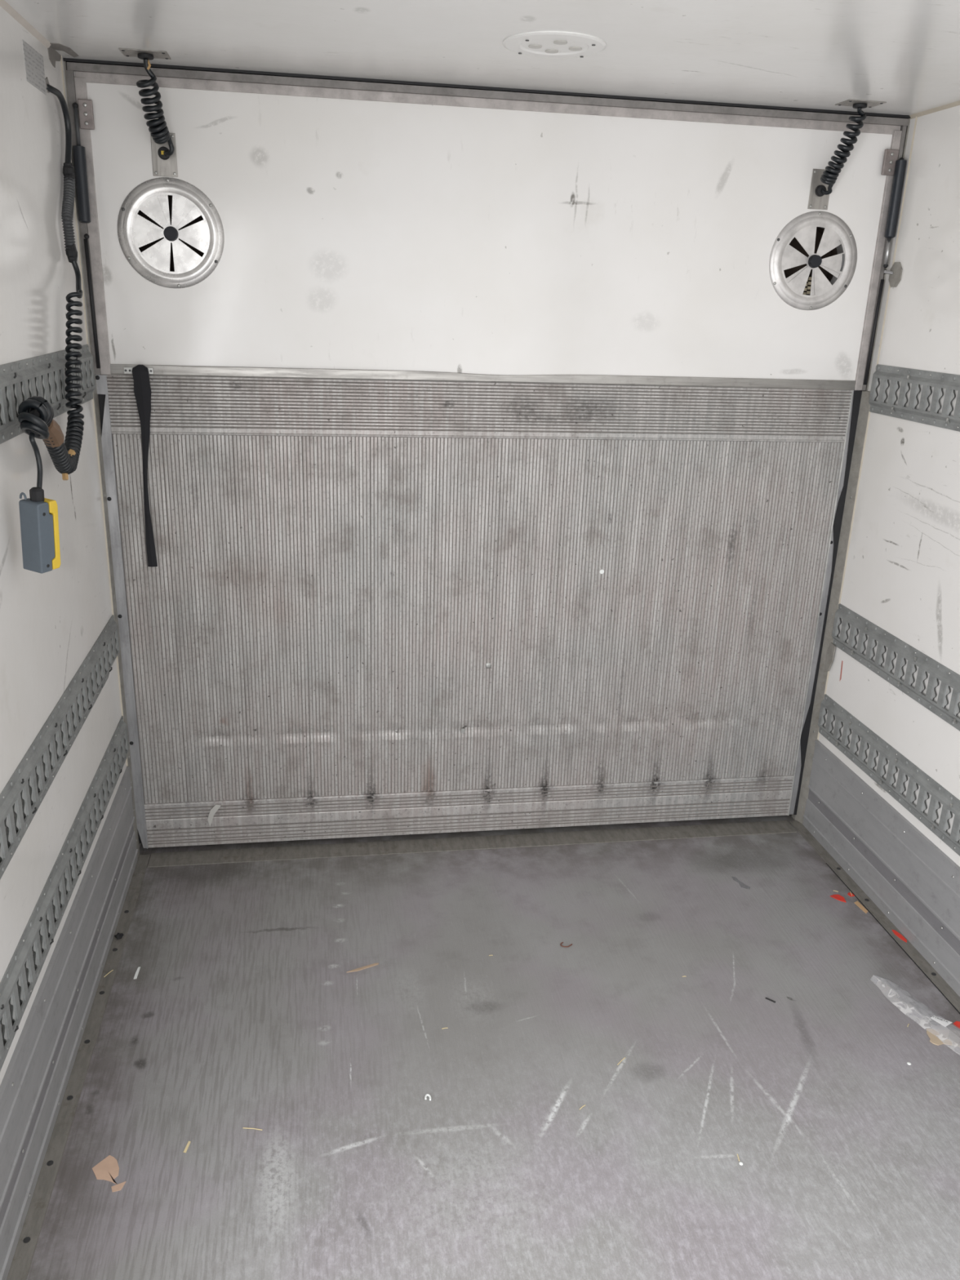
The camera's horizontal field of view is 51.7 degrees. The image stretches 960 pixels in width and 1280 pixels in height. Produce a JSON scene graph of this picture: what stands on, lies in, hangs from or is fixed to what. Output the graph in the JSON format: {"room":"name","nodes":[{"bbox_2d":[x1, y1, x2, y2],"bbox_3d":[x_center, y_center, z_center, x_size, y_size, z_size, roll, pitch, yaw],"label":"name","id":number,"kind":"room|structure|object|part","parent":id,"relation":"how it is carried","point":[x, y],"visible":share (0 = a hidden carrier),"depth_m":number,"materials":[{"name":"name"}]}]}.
{"room":"cargo space","nodes":[
{"label":"cargo space","id":0,"kind":"room"},
{"bbox_2d":[0,6,141,1084],"bbox_3d":[-0.790,0.121,1.284,0.050,2.082,3.070,-1,19,-9],"label":"wall","id":1,"kind":"structure","parent":0,"point":[51,621],"depth_m":1.99,"materials":[{"name":"white plastic"}]},
{"bbox_2d":[0,0,50,48],"bbox_3d":[-0.707,-0.813,0.823,0.008,0.010,2.800,-1,19,-9],"label":"trim","id":2,"kind":"structure","parent":1,"relation":"attached to","point":[3,3],"depth_m":1.94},
{"bbox_2d":[22,40,46,95],"bbox_3d":[-0.908,-1.166,2.023,0.001,0.073,0.155,-1,19,-9],"label":"label sticker","id":3,"kind":"object","parent":1,"relation":"attached to","point":[33,60],"visible":1,"depth_m":2.02,"materials":[{"name":"silver metal"}]},
{"bbox_2d":[44,76,49,93],"bbox_3d":[-0.922,-1.183,2.115,0.002,0.032,0.027,-1,19,-9],"label":"clip","id":4,"kind":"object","parent":1,"relation":"attached to","point":[46,78],"depth_m":2.11,"materials":[{"name":"grey metal"}]},
{"bbox_2d":[0,344,95,444],"bbox_3d":[-0.816,-0.359,1.591,0.015,0.130,1.866,-1,19,-9],"label":"rail","id":5,"kind":"object","parent":1,"relation":"attached to","point":[20,379],"visible":0.7,"depth_m":1.98,"materials":[{"name":"metal"}]},
{"bbox_2d":[17,84,84,488],"bbox_3d":[-0.857,-0.728,1.989,0.055,0.779,0.749,-2,20,-12],"label":"cable","id":6,"kind":"object","parent":1,"relation":"hanging from","point":[36,414],"visible":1,"depth_m":2.13,"materials":[{"name":"black rubber"}]},
{"bbox_2d":[18,486,60,573],"bbox_3d":[-0.792,-0.200,1.782,0.054,0.152,0.048,10,21,21],"label":"pendant","id":7,"kind":"object","parent":6,"relation":"hanging from","point":[38,514],"visible":1,"depth_m":1.77,"materials":[{"name":"grey plastic"}]},
{"bbox_2d":[0,614,119,879],"bbox_3d":[-0.839,0.299,1.820,0.015,0.130,1.866,-1,19,-9],"label":"rail","id":8,"kind":"object","parent":1,"relation":"attached to","point":[86,686],"visible":1,"depth_m":2.02,"materials":[{"name":"metal"}]},
{"bbox_2d":[0,715,128,1071],"bbox_3d":[-0.849,0.578,1.917,0.015,0.130,1.866,-1,19,-9],"label":"rail","id":9,"kind":"object","parent":1,"relation":"attached to","point":[104,780],"visible":1,"depth_m":2.02,"materials":[{"name":"metal"}]},
{"bbox_2d":[0,766,137,1279],"bbox_3d":[-0.860,0.808,2.004,0.010,0.308,1.850,-1,19,-9],"label":"baseboard","id":10,"kind":"structure","parent":1,"relation":"attached to","point":[33,1085],"depth_m":2.02,"materials":[{"name":"metal"}]},
{"bbox_2d":[6,854,150,1279],"bbox_3d":[-0.770,1.122,1.571,0.036,0.005,2.940,-1,19,-9],"label":"trim","id":11,"kind":"structure","parent":1,"relation":"attached to","point":[22,1260],"depth_m":2.06,"materials":[{"name":"metal"}]},
{"bbox_2d":[114,933,124,939],"bbox_3d":[-0.933,0.764,2.565,0.021,0.011,0.020,20,26,41],"label":"crumb","id":12,"kind":"object","parent":11,"relation":"on","point":[118,935],"visible":1,"depth_m":2.56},
{"bbox_2d":[60,55,140,857],"bbox_3d":[-0.980,-0.344,2.603,0.006,2.082,0.068,-1,19,-9],"label":"trim","id":13,"kind":"structure","parent":1,"relation":"attached to","point":[95,399],"depth_m":2.58,"materials":[{"name":"metal"}]},
{"bbox_2d":[94,374,863,848],"bbox_3d":[0.040,-0.051,2.892,2.092,1.365,0.037,-1,19,-9],"label":"platform","id":14,"kind":"object","parent":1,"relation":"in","point":[738,590],"depth_m":2.85,"materials":[{"name":"metal"}]},
{"bbox_3d":[-0.980,-0.030,2.733,0.028,1.361,0.033,-1,19,-9],"label":"rail","id":15,"kind":"part","parent":14,"relation":"part of","materials":[{"name":"metal"}]},
{"bbox_2d":[147,820,796,867],"bbox_3d":[0.022,0.628,3.075,2.015,0.003,0.073,-1,19,-9],"label":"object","id":16,"kind":"structure","parent":14,"relation":"attached to","point":[495,842],"depth_m":3.06,"materials":[{"name":"metal"}]},
{"bbox_3d":[1.044,-0.073,3.055,0.026,1.362,0.028,-1,19,-9],"label":"rail","id":17,"kind":"part","parent":14,"relation":"part of","materials":[{"name":"metal"}]},
{"bbox_2d":[62,57,911,118],"bbox_3d":[0.085,-1.349,2.438,2.100,0.006,0.042,-1,19,-9],"label":"trim","id":18,"kind":"structure","parent":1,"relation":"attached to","point":[67,60],"depth_m":2.40,"materials":[{"name":"black rubber"}]},
{"bbox_2d":[66,62,908,390],"bbox_3d":[0.072,-1.020,2.556,2.089,0.690,0.065,-1,19,-9],"label":"door","id":19,"kind":"structure","parent":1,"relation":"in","point":[373,231],"depth_m":2.53,"materials":[{"name":"white laminate"}]},
{"bbox_2d":[72,102,90,239],"bbox_3d":[-0.933,-1.094,2.318,0.027,0.292,0.037,-1,19,-9],"label":"gas strut","id":20,"kind":"object","parent":19,"relation":"attached to","point":[79,152],"visible":1,"depth_m":2.31,"materials":[{"name":"black metal"}]},
{"bbox_3d":[-0.932,-1.189,2.293,0.009,0.086,0.014,-5,20,-20],"label":"rod","id":21,"kind":"part","parent":20,"relation":"part of","materials":[{"name":"silver metal"}]},
{"bbox_3d":[-0.951,-0.989,2.390,0.015,0.674,0.030,-1,19,-9],"label":"rail","id":22,"kind":"part","parent":19,"relation":"part of","materials":[{"name":"grey metal"}]},
{"bbox_2d":[84,239,100,368],"bbox_3d":[-0.949,-0.820,2.427,0.009,0.300,0.013,6,20,12],"label":"rod","id":23,"kind":"object","parent":19,"relation":"attached to","point":[86,241],"visible":1,"depth_m":2.42,"materials":[{"name":"black metal"}]},
{"bbox_3d":[-0.931,-0.981,2.389,0.025,0.662,0.010,-1,19,-9],"label":"rail","id":24,"kind":"part","parent":19,"relation":"part of","materials":[{"name":"metal"}]},
{"bbox_2d":[123,364,157,566],"bbox_3d":[-0.867,-0.443,2.572,0.071,0.525,0.022,-1,19,-9],"label":"strap","id":25,"kind":"object","parent":19,"relation":"hanging from","point":[142,388],"visible":1,"depth_m":2.54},
{"bbox_3d":[-0.859,-0.678,2.494,0.071,0.016,0.003,-1,19,-9],"label":"bracket plate","id":26,"kind":"part","parent":25,"relation":"part of","materials":[{"name":"silver metal"}]},
{"bbox_2d":[150,133,177,177],"bbox_3d":[-0.750,-1.152,2.351,0.057,0.095,0.016,-1,19,-9],"label":"cable plate","id":27,"kind":"object","parent":19,"relation":"attached to","point":[162,165],"visible":0.73,"depth_m":2.36,"materials":[{"name":"metal"}]},
{"bbox_2d":[117,177,224,288],"bbox_3d":[-0.758,-1.001,2.447,0.251,0.251,0.105,-1,19,-9],"label":"round vent","id":28,"kind":"object","parent":19,"relation":"attached to","point":[175,239],"visible":1,"depth_m":2.42,"materials":[{"name":"silver metal"}]},
{"bbox_3d":[-0.751,-0.986,2.405,0.034,0.034,0.016,-1,19,-9],"label":"knob","id":29,"kind":"part","parent":28,"relation":"part of","materials":[{"name":"black plastic"}]},
{"bbox_3d":[-0.752,-0.989,2.414,0.185,0.185,0.001,-1,19,-9],"label":"plate","id":30,"kind":"part","parent":28,"relation":"part of","materials":[{"name":"silver metal"}]},
{"bbox_2d":[134,195,207,271],"bbox_3d":[-0.752,-0.990,2.416,0.181,0.181,0.001,-1,19,-9],"label":"shutter","id":31,"kind":"object","parent":28,"relation":"attached to","point":[185,208],"depth_m":2.41,"materials":[{"name":"silver metal"}]},
{"bbox_3d":[0.067,-0.702,2.653,2.016,0.026,0.023,-1,19,-9],"label":"rail","id":32,"kind":"part","parent":19,"relation":"part of","materials":[{"name":"metal"}]},
{"bbox_3d":[0.086,-1.335,2.438,2.086,0.016,0.032,-1,19,-9],"label":"rail","id":33,"kind":"part","parent":19,"relation":"part of","materials":[{"name":"grey metal"}]},
{"bbox_3d":[0.086,-1.316,2.440,2.056,0.021,0.009,-1,19,-9],"label":"rail","id":34,"kind":"part","parent":19,"relation":"part of","materials":[{"name":"metal"}]},
{"bbox_2d":[768,210,857,310],"bbox_3d":[0.895,-1.034,2.709,0.251,0.251,0.105,-1,19,-9],"label":"round vent","id":35,"kind":"object","parent":19,"relation":"attached to","point":[804,257],"visible":0.98,"depth_m":2.68,"materials":[{"name":"silver metal"}]},
{"bbox_3d":[0.901,-1.022,2.676,0.185,0.185,0.001,-1,19,-9],"label":"plate","id":36,"kind":"part","parent":35,"relation":"part of","materials":[{"name":"silver metal"}]},
{"bbox_2d":[786,226,843,295],"bbox_3d":[0.900,-1.023,2.678,0.181,0.181,0.001,-1,19,-9],"label":"shutter","id":37,"kind":"object","parent":35,"relation":"attached to","point":[832,237],"depth_m":2.68,"materials":[{"name":"silver metal"}]},
{"bbox_3d":[0.902,-1.019,2.668,0.034,0.034,0.016,-1,19,-9],"label":"knob","id":38,"kind":"part","parent":35,"relation":"part of","materials":[{"name":"black plastic"}]},
{"bbox_2d":[807,168,829,209],"bbox_3d":[0.899,-1.188,2.613,0.056,0.097,0.014,-1,19,-9],"label":"cable plate","id":39,"kind":"object","parent":19,"relation":"attached to","point":[817,200],"visible":0.77,"depth_m":2.62,"materials":[{"name":"metal"}]},
{"bbox_2d":[863,279,884,385],"bbox_3d":[1.093,-0.853,2.754,0.009,0.280,0.013,-10,22,-30],"label":"rod","id":40,"kind":"object","parent":19,"relation":"attached to","point":[882,283],"visible":1,"depth_m":2.75,"materials":[{"name":"black metal"}]},
{"bbox_3d":[1.083,-1.022,2.707,0.021,0.662,0.013,-1,19,-9],"label":"rail","id":41,"kind":"part","parent":19,"relation":"part of","materials":[{"name":"metal"}]},
{"bbox_3d":[1.097,-1.031,2.714,0.010,0.674,0.030,-1,19,-9],"label":"rail","id":42,"kind":"part","parent":19,"relation":"part of","materials":[{"name":"silver metal"}]},
{"bbox_2d":[883,157,906,287],"bbox_3d":[1.107,-1.108,2.633,0.032,0.321,0.077,-1,19,-9],"label":"gas strut","id":43,"kind":"object","parent":19,"relation":"attached to","point":[895,273],"visible":1,"depth_m":2.64,"materials":[{"name":"metal"}]},
{"bbox_3d":[1.100,-1.047,2.674,0.012,0.070,0.012,-1,19,-9],"label":"rod","id":44,"kind":"part","parent":43,"relation":"part of","materials":[{"name":"metal"}]},
{"bbox_2d":[114,433,817,798],"bbox_3d":[0.033,-0.413,2.890,2.200,2.172,0.020,-1,19,-9],"label":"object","id":45,"kind":"structure","parent":0,"point":[114,433],"depth_m":2.90,"materials":[{"name":"grey metal"}]},
{"bbox_2d":[4,0,959,115],"bbox_3d":[0.306,-0.907,1.103,2.200,0.050,3.070,-1,19,-9],"label":"ceiling","id":46,"kind":"structure","parent":0,"point":[904,55],"depth_m":1.97,"materials":[{"name":"white plastic"}]},
{"bbox_2d":[47,43,78,67],"bbox_3d":[-0.915,-1.279,2.184,0.042,0.037,0.133,-1,19,-9],"label":"sealant patch","id":47,"kind":"object","parent":46,"relation":"attached to","point":[53,55],"visible":1,"depth_m":2.17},
{"bbox_2d":[118,48,171,60],"bbox_3d":[-0.737,-1.287,2.184,0.100,0.010,0.073,-1,19,-9],"label":"ceiling plate","id":48,"kind":"object","parent":46,"relation":"attached to","point":[140,54],"visible":1,"depth_m":2.17,"materials":[{"name":"grey metal"}]},
{"bbox_2d":[136,57,174,156],"bbox_3d":[-0.744,-1.214,2.266,0.048,0.187,0.112,4,19,6],"label":"coiled cable","id":49,"kind":"object","parent":48,"relation":"hanging from","point":[158,129],"visible":1,"depth_m":2.25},
{"bbox_2d":[502,31,606,57],"bbox_3d":[0.149,-1.188,1.983,0.207,0.006,0.207,-1,19,-9],"label":"recessed light","id":50,"kind":"object","parent":46,"relation":"in","point":[548,44],"visible":1,"depth_m":1.97,"materials":[{"name":"white plastic"}]},
{"bbox_2d":[835,99,886,108],"bbox_3d":[0.940,-1.321,2.450,0.098,0.010,0.073,-1,19,-9],"label":"ceiling plate","id":51,"kind":"object","parent":46,"relation":"attached to","point":[855,104],"visible":1,"depth_m":2.44,"materials":[{"name":"grey metal"}]},
{"bbox_2d":[820,107,866,195],"bbox_3d":[0.920,-1.246,2.529,0.047,0.195,0.119,-7,21,-25],"label":"coiled cable","id":52,"kind":"object","parent":51,"relation":"hanging from","point":[829,176],"visible":1,"depth_m":2.52,"materials":[{"name":"black plastic"}]},
{"bbox_2d":[26,814,959,1279],"bbox_3d":[0.236,1.101,1.801,2.200,0.040,3.070,-1,19,-9],"label":"floor","id":53,"kind":"structure","parent":0,"point":[243,1007],"depth_m":2.15,"materials":[{"name":"grey metal"}]},
{"bbox_2d":[92,1155,119,1184],"bbox_3d":[-0.709,1.015,1.891,0.044,0.001,0.075,-12,24,-35],"label":"scrap","id":54,"kind":"object","parent":53,"relation":"on","point":[108,1169],"visible":1,"depth_m":1.90,"materials":[{"name":"beige paper"}]},
{"bbox_2d":[111,1181,125,1191],"bbox_3d":[-0.677,1.027,1.861,0.027,0.001,0.015,-8,22,-28],"label":"scrap","id":55,"kind":"object","parent":53,"relation":"on","point":[118,1187],"visible":1,"depth_m":1.86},
{"bbox_2d":[133,966,140,978],"bbox_3d":[-0.844,0.820,2.440,0.007,0.001,0.045,0,19,-7],"label":"paper strip","id":56,"kind":"object","parent":53,"relation":"on","point":[139,967],"visible":1,"depth_m":2.44,"materials":[{"name":"white paper"}]},
{"bbox_2d":[183,1141,191,1152],"bbox_3d":[-0.577,0.999,1.953,0.005,0.001,0.028,4,19,5],"label":"paper strip","id":57,"kind":"object","parent":53,"relation":"on","point":[188,1142],"visible":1,"depth_m":1.95,"materials":[{"name":"paper"}]},
{"bbox_2d":[346,963,378,972],"bbox_3d":[-0.293,0.823,2.486,0.086,0.002,0.008,-8,22,-27],"label":"wood splinter","id":58,"kind":"object","parent":53,"relation":"on","point":[373,964],"visible":1,"depth_m":2.48,"materials":[{"name":"beige wood"}]},
{"bbox_2d":[424,1093,431,1100],"bbox_3d":[-0.110,0.964,2.090,0.014,0.004,0.016,-1,19,-9],"label":"hook","id":59,"kind":"object","parent":53,"relation":"on","point":[426,1095],"visible":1,"depth_m":2.09,"materials":[{"name":"white plastic"}]},
{"bbox_2d":[732,876,750,889],"bbox_3d":[0.762,0.713,2.908,0.024,0.001,0.076,-9,22,-29],"label":"scrap","id":60,"kind":"object","parent":53,"relation":"on","point":[734,878],"visible":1,"depth_m":2.90,"materials":[{"name":"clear plastic"}]},
{"bbox_2d":[830,894,846,902],"bbox_3d":[1.034,0.741,2.852,0.047,0.003,0.027,17,24,36],"label":"shard","id":61,"kind":"object","parent":53,"relation":"on","point":[838,897],"visible":1,"depth_m":2.85,"materials":[{"name":"plastic"}]},
{"bbox_2d":[854,900,867,913],"bbox_3d":[1.081,0.758,2.810,0.014,0.001,0.060,-3,20,-13],"label":"chip","id":62,"kind":"object","parent":53,"relation":"on","point":[857,903],"visible":1,"depth_m":2.81,"materials":[{"name":"beige wood"}]},
{"bbox_2d":[870,974,959,1055],"bbox_3d":[1.074,0.894,2.373,0.094,0.027,0.325,-10,22,-31],"label":"plastic bag","id":63,"kind":"object","parent":53,"relation":"on","point":[946,1029],"visible":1,"depth_m":2.39,"materials":[{"name":"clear plastic"}]},
{"bbox_2d":[926,1028,952,1045],"bbox_3d":[1.105,0.928,2.315,0.118,0.006,0.055,3,19,2],"label":"cardboard piece","id":64,"kind":"object","parent":53,"relation":"on","point":[932,1033],"visible":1,"depth_m":2.31,"materials":[{"name":"beige cardboard"}]},
{"bbox_2d":[953,1021,959,1027],"bbox_3d":[1.145,0.919,2.353,0.029,0.001,0.040,-1,19,-9],"label":"shard","id":65,"kind":"object","parent":53,"relation":"on","point":[957,1024],"visible":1,"depth_m":2.36,"materials":[{"name":"plastic"}]},
{"bbox_2d":[817,105,959,866],"bbox_3d":[1.333,0.078,1.621,0.050,2.082,3.070,-1,19,-9],"label":"wall","id":66,"kind":"structure","parent":0,"point":[902,573],"depth_m":2.59,"materials":[{"name":"white plastic"}]},
{"bbox_2d":[839,660,843,681],"bbox_3d":[1.090,0.095,2.991,0.001,0.065,0.012,-1,19,-9],"label":"paint mark","id":67,"kind":"object","parent":66,"relation":"attached to","point":[842,660],"visible":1,"depth_m":2.99,"materials":[{"name":"white paint"}]},
{"bbox_2d":[791,116,917,823],"bbox_3d":[1.084,-0.382,2.919,0.016,2.082,0.092,-1,19,-9],"label":"door frame","id":68,"kind":"structure","parent":66,"relation":"attached to","point":[828,652],"depth_m":2.96,"materials":[{"name":"metal"}]},
{"bbox_2d":[790,820,959,1013],"bbox_3d":[1.263,1.081,1.893,0.038,0.005,2.940,-1,19,-9],"label":"trim","id":69,"kind":"structure","parent":66,"relation":"attached to","point":[915,956],"depth_m":2.75,"materials":[{"name":"metal"}]},
{"bbox_2d":[891,929,906,942],"bbox_3d":[1.136,0.800,2.681,0.014,0.001,0.058,-6,21,-22],"label":"shard","id":70,"kind":"object","parent":69,"relation":"on","point":[900,935],"visible":1,"depth_m":2.68,"materials":[{"name":"plastic"}]},
{"bbox_2d":[802,739,959,996],"bbox_3d":[1.285,0.939,1.842,0.010,0.308,2.900,-1,19,-9],"label":"baseboard","id":71,"kind":"structure","parent":66,"relation":"attached to","point":[910,879],"depth_m":2.74,"materials":[{"name":"metal"}]},
{"bbox_2d":[817,693,959,856],"bbox_3d":[1.287,0.700,1.777,0.016,0.130,2.866,-1,19,-9],"label":"rail","id":72,"kind":"object","parent":66,"relation":"attached to","point":[939,793],"visible":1,"depth_m":2.71,"materials":[{"name":"metal"}]},
{"bbox_2d":[831,603,959,730],"bbox_3d":[1.297,0.421,1.680,0.016,0.130,2.866,-1,19,-9],"label":"rail","id":73,"kind":"object","parent":66,"relation":"attached to","point":[925,664],"visible":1,"depth_m":2.67,"materials":[{"name":"metal"}]},
{"bbox_2d":[868,364,959,431],"bbox_3d":[1.320,-0.237,1.452,0.016,0.130,2.866,-1,19,-9],"label":"rail","id":74,"kind":"object","parent":66,"relation":"attached to","point":[951,382],"visible":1,"depth_m":2.58,"materials":[{"name":"metal"}]},
{"bbox_2d":[909,100,959,119],"bbox_3d":[1.348,-0.880,1.218,0.008,0.008,2.945,-1,19,-9],"label":"trim","id":75,"kind":"structure","parent":66,"relation":"attached to","point":[957,103],"depth_m":2.48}
]}

